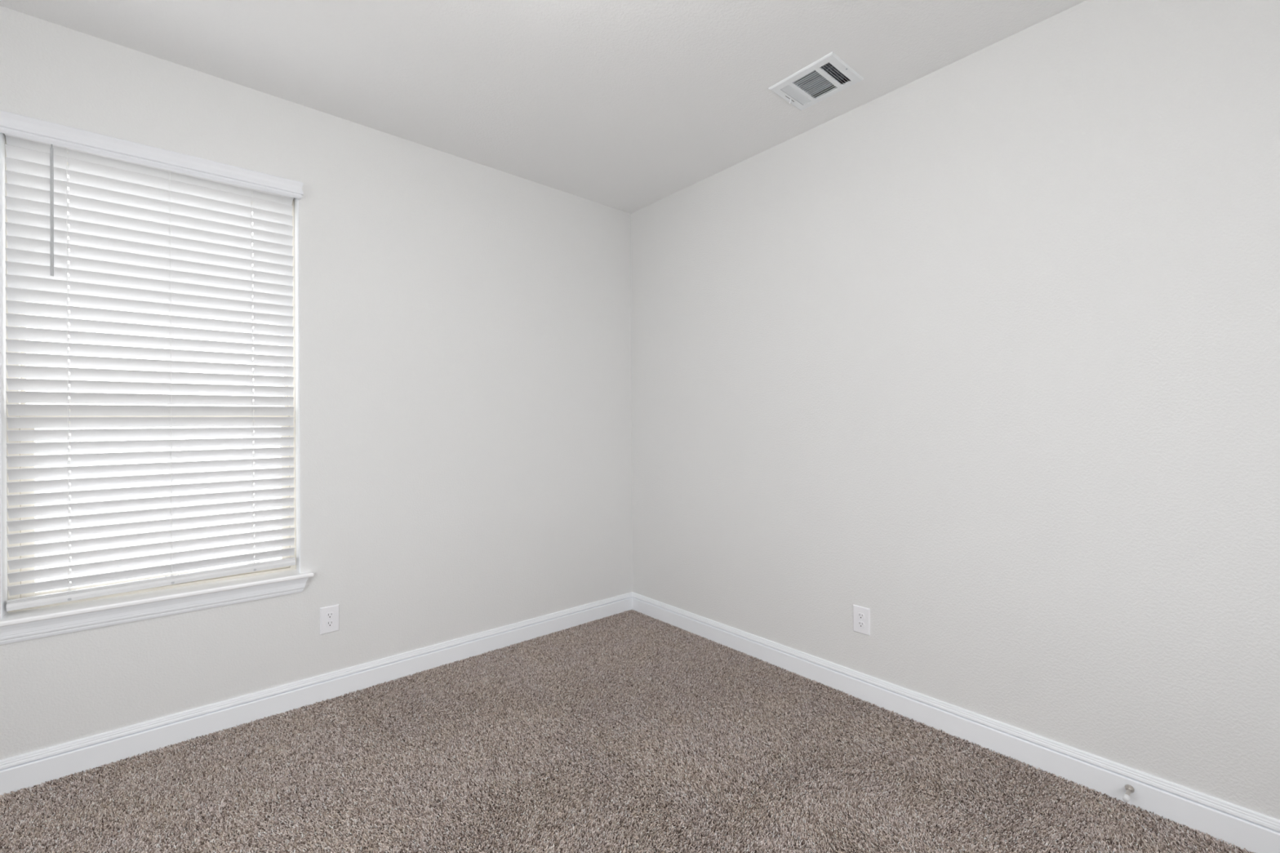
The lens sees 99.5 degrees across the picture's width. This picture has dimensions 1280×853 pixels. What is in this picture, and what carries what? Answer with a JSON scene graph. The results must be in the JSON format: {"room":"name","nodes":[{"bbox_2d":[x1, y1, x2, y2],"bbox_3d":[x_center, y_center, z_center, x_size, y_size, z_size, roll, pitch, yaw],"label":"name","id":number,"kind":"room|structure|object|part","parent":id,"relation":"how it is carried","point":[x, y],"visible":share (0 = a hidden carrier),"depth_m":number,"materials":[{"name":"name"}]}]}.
{"room":"empty bedroom","nodes":[
{"label":"empty bedroom","id":0,"kind":"room"},
{"bbox_2d":[0,5,632,759],"bbox_3d":[-1.529,-0.121,2.599,3.950,2.900,0.160,0,0,-41],"label":"wall","id":1,"kind":"structure","parent":0,"point":[463,326],"depth_m":2.71,"materials":[{"name":"white paint"}]},
{"bbox_2d":[0,135,313,644],"bbox_3d":[-1.933,-0.158,2.223,0.992,1.828,0.194,0,0,-41],"label":"window","id":2,"kind":"structure","parent":1,"relation":"in","point":[51,620],"depth_m":2.13,"materials":[{"name":"beige plastic"}]},
{"bbox_2d":[0,110,303,611],"bbox_3d":[-1.917,-0.226,2.193,0.946,1.765,0.116,0,0,-41],"label":"window blind","id":3,"kind":"object","parent":2,"relation":"attached to","point":[153,230],"visible":1,"depth_m":2.16,"materials":[{"name":"white plastic"}]},
{"bbox_3d":[-2.142,-0.213,2.030,0.042,1.671,0.068,0,0,-41],"label":"ladder cord","id":4,"kind":"part","parent":3,"relation":"part of","materials":[{"name":"white fabric"}]},
{"bbox_3d":[-2.139,-0.214,2.032,0.002,1.648,0.002,0,0,-41],"label":"lift cord","id":5,"kind":"part","parent":3,"relation":"part of","materials":[{"name":"white fabric"}]},
{"bbox_3d":[-1.921,0.634,2.215,0.872,0.026,0.052,-2,-7,-41],"label":"rail","id":6,"kind":"part","parent":3,"relation":"part of","materials":[{"name":"white plastic"}]},
{"bbox_3d":[-1.922,-0.215,2.220,0.042,1.671,0.068,0,0,-41],"label":"ladder cord","id":7,"kind":"part","parent":3,"relation":"part of","materials":[{"name":"white fabric"}]},
{"bbox_3d":[-1.713,-0.216,2.401,0.002,1.648,0.002,0,0,-41],"label":"lift cord","id":8,"kind":"part","parent":3,"relation":"part of","materials":[{"name":"white fabric"}]},
{"bbox_3d":[-1.715,-0.216,2.400,0.042,1.671,0.068,0,0,-41],"label":"ladder cord","id":9,"kind":"part","parent":3,"relation":"part of","materials":[{"name":"white fabric"}]},
{"bbox_3d":[-1.981,-0.529,2.285,0.834,0.999,0.024,0,0,-41],"label":"sash","id":10,"kind":"part","parent":2,"relation":"part of","materials":[{"name":"beige plastic"}]},
{"bbox_3d":[-1.956,0.307,2.261,0.834,0.702,0.024,0,0,-41],"label":"sash","id":11,"kind":"part","parent":2,"relation":"part of","materials":[{"name":"beige plastic"}]},
{"bbox_3d":[-1.905,0.679,2.197,0.992,0.019,0.124,0,0,-41],"label":"sill","id":12,"kind":"part","parent":2,"relation":"part of","materials":[{"name":"white paint"}]},
{"bbox_2d":[0,591,632,795],"bbox_3d":[-1.465,1.218,2.533,3.750,0.123,0.014,0,0,-41],"label":"baseboard","id":13,"kind":"structure","parent":1,"relation":"attached to","point":[30,769],"depth_m":2.37,"materials":[{"name":"paint"}]},
{"bbox_2d":[320,604,339,635],"bbox_3d":[-1.457,0.906,2.545,0.079,0.124,0.008,0,0,-41],"label":"wall outlet","id":14,"kind":"object","parent":1,"relation":"attached to","point":[329,615],"visible":1,"depth_m":2.54,"materials":[{"name":"plastic"}]},
{"bbox_2d":[325,620,333,626],"bbox_3d":[-1.455,0.926,2.543,0.034,0.028,0.003,0,0,-41],"label":"receptacle","id":15,"kind":"object","parent":14,"relation":"attached to","point":[328,623],"depth_m":2.54,"materials":[{"name":"plastic"}]},
{"bbox_2d":[325,612,333,618],"bbox_3d":[-1.455,0.887,2.543,0.034,0.028,0.003,0,0,-41],"label":"receptacle","id":16,"kind":"object","parent":14,"relation":"attached to","point":[328,615],"depth_m":2.54,"materials":[{"name":"plastic"}]},
{"bbox_2d":[0,0,1086,213],"bbox_3d":[-0.206,-1.528,1.064,3.750,0.100,3.900,0,0,-41],"label":"ceiling","id":17,"kind":"structure","parent":0,"point":[624,105],"depth_m":2.18,"materials":[{"name":"white paint"}]},
{"bbox_2d":[768,51,863,111],"bbox_3d":[0.758,-1.518,2.342,0.255,0.120,0.303,0,0,-41],"label":"ceiling vent","id":18,"kind":"object","parent":17,"relation":"in","point":[790,91],"visible":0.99,"depth_m":2.34,"materials":[{"name":"white metal"}]},
{"bbox_3d":[0.698,-1.479,2.416,0.184,0.006,0.040,0,0,-41],"label":"louver panel","id":19,"kind":"part","parent":18,"relation":"part of","materials":[{"name":"white metal"}]},
{"bbox_3d":[0.758,-1.480,2.346,0.175,0.008,0.109,0,0,-41],"label":"louver panel","id":20,"kind":"part","parent":18,"relation":"part of","materials":[{"name":"white metal"}]},
{"bbox_3d":[0.824,-1.480,2.269,0.182,0.007,0.038,0,0,-41],"label":"louver panel","id":21,"kind":"part","parent":18,"relation":"part of","materials":[{"name":"white metal"}]},
{"bbox_2d":[0,617,1235,852],"bbox_3d":[-0.192,1.297,1.064,3.750,0.049,3.900,0,0,-41],"label":"floor","id":22,"kind":"structure","parent":0,"point":[644,618],"depth_m":1.88,"materials":[{"name":"brown carpet"}]},
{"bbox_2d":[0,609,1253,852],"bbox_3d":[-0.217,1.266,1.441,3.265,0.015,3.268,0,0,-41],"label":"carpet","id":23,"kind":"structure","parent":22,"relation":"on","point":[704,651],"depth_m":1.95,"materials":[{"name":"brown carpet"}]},
{"bbox_2d":[630,0,1279,820],"bbox_3d":[1.288,-0.136,2.287,0.100,2.900,4.000,0,0,-41],"label":"wall","id":24,"kind":"structure","parent":0,"point":[980,356],"depth_m":2.05,"materials":[{"name":"white paint"}]},
{"bbox_2d":[853,604,870,635],"bbox_3d":[1.026,0.898,2.513,0.008,0.124,0.079,0,0,-41],"label":"wall outlet","id":25,"kind":"object","parent":24,"relation":"attached to","point":[861,615],"visible":1,"depth_m":2.51,"materials":[{"name":"plastic"}]},
{"bbox_2d":[857,621,864,627],"bbox_3d":[1.024,0.917,2.512,0.003,0.028,0.034,0,0,-41],"label":"receptacle","id":26,"kind":"object","parent":25,"relation":"attached to","point":[860,624],"depth_m":2.51,"materials":[{"name":"plastic"}]},
{"bbox_2d":[857,612,864,619],"bbox_3d":[1.024,0.878,2.512,0.003,0.028,0.034,0,0,-41],"label":"receptacle","id":27,"kind":"object","parent":25,"relation":"attached to","point":[860,615],"depth_m":2.51,"materials":[{"name":"plastic"}]},
{"bbox_2d":[631,591,1279,852],"bbox_3d":[1.219,1.204,2.288,0.014,0.123,3.900,0,0,-41],"label":"baseboard","id":28,"kind":"structure","parent":24,"relation":"attached to","point":[1253,831],"depth_m":2.04,"materials":[{"name":"paint"}]},
{"bbox_2d":[1122,784,1134,802],"bbox_3d":[1.604,1.207,1.782,0.066,0.029,0.024,0,0,-41],"label":"door stop","id":29,"kind":"object","parent":28,"relation":"attached to","point":[1129,788],"visible":1,"depth_m":1.79,"materials":[{"name":"silver metal"}]},
{"bbox_3d":[1.607,1.208,1.786,0.045,0.018,0.012,0,0,-40],"label":"rod","id":30,"kind":"part","parent":29,"relation":"part of","materials":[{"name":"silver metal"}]},
{"label":"outside","id":31,"kind":"structure","parent":0,"visible":0},
{"bbox_2d":[35,462,280,582],"bbox_3d":[-0.050,1.686,3.766,60.000,0.150,60.000,0,0,-41],"label":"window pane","id":32,"kind":"structure","parent":31,"point":[194,471],"depth_m":9.11,"materials":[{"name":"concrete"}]}
]}

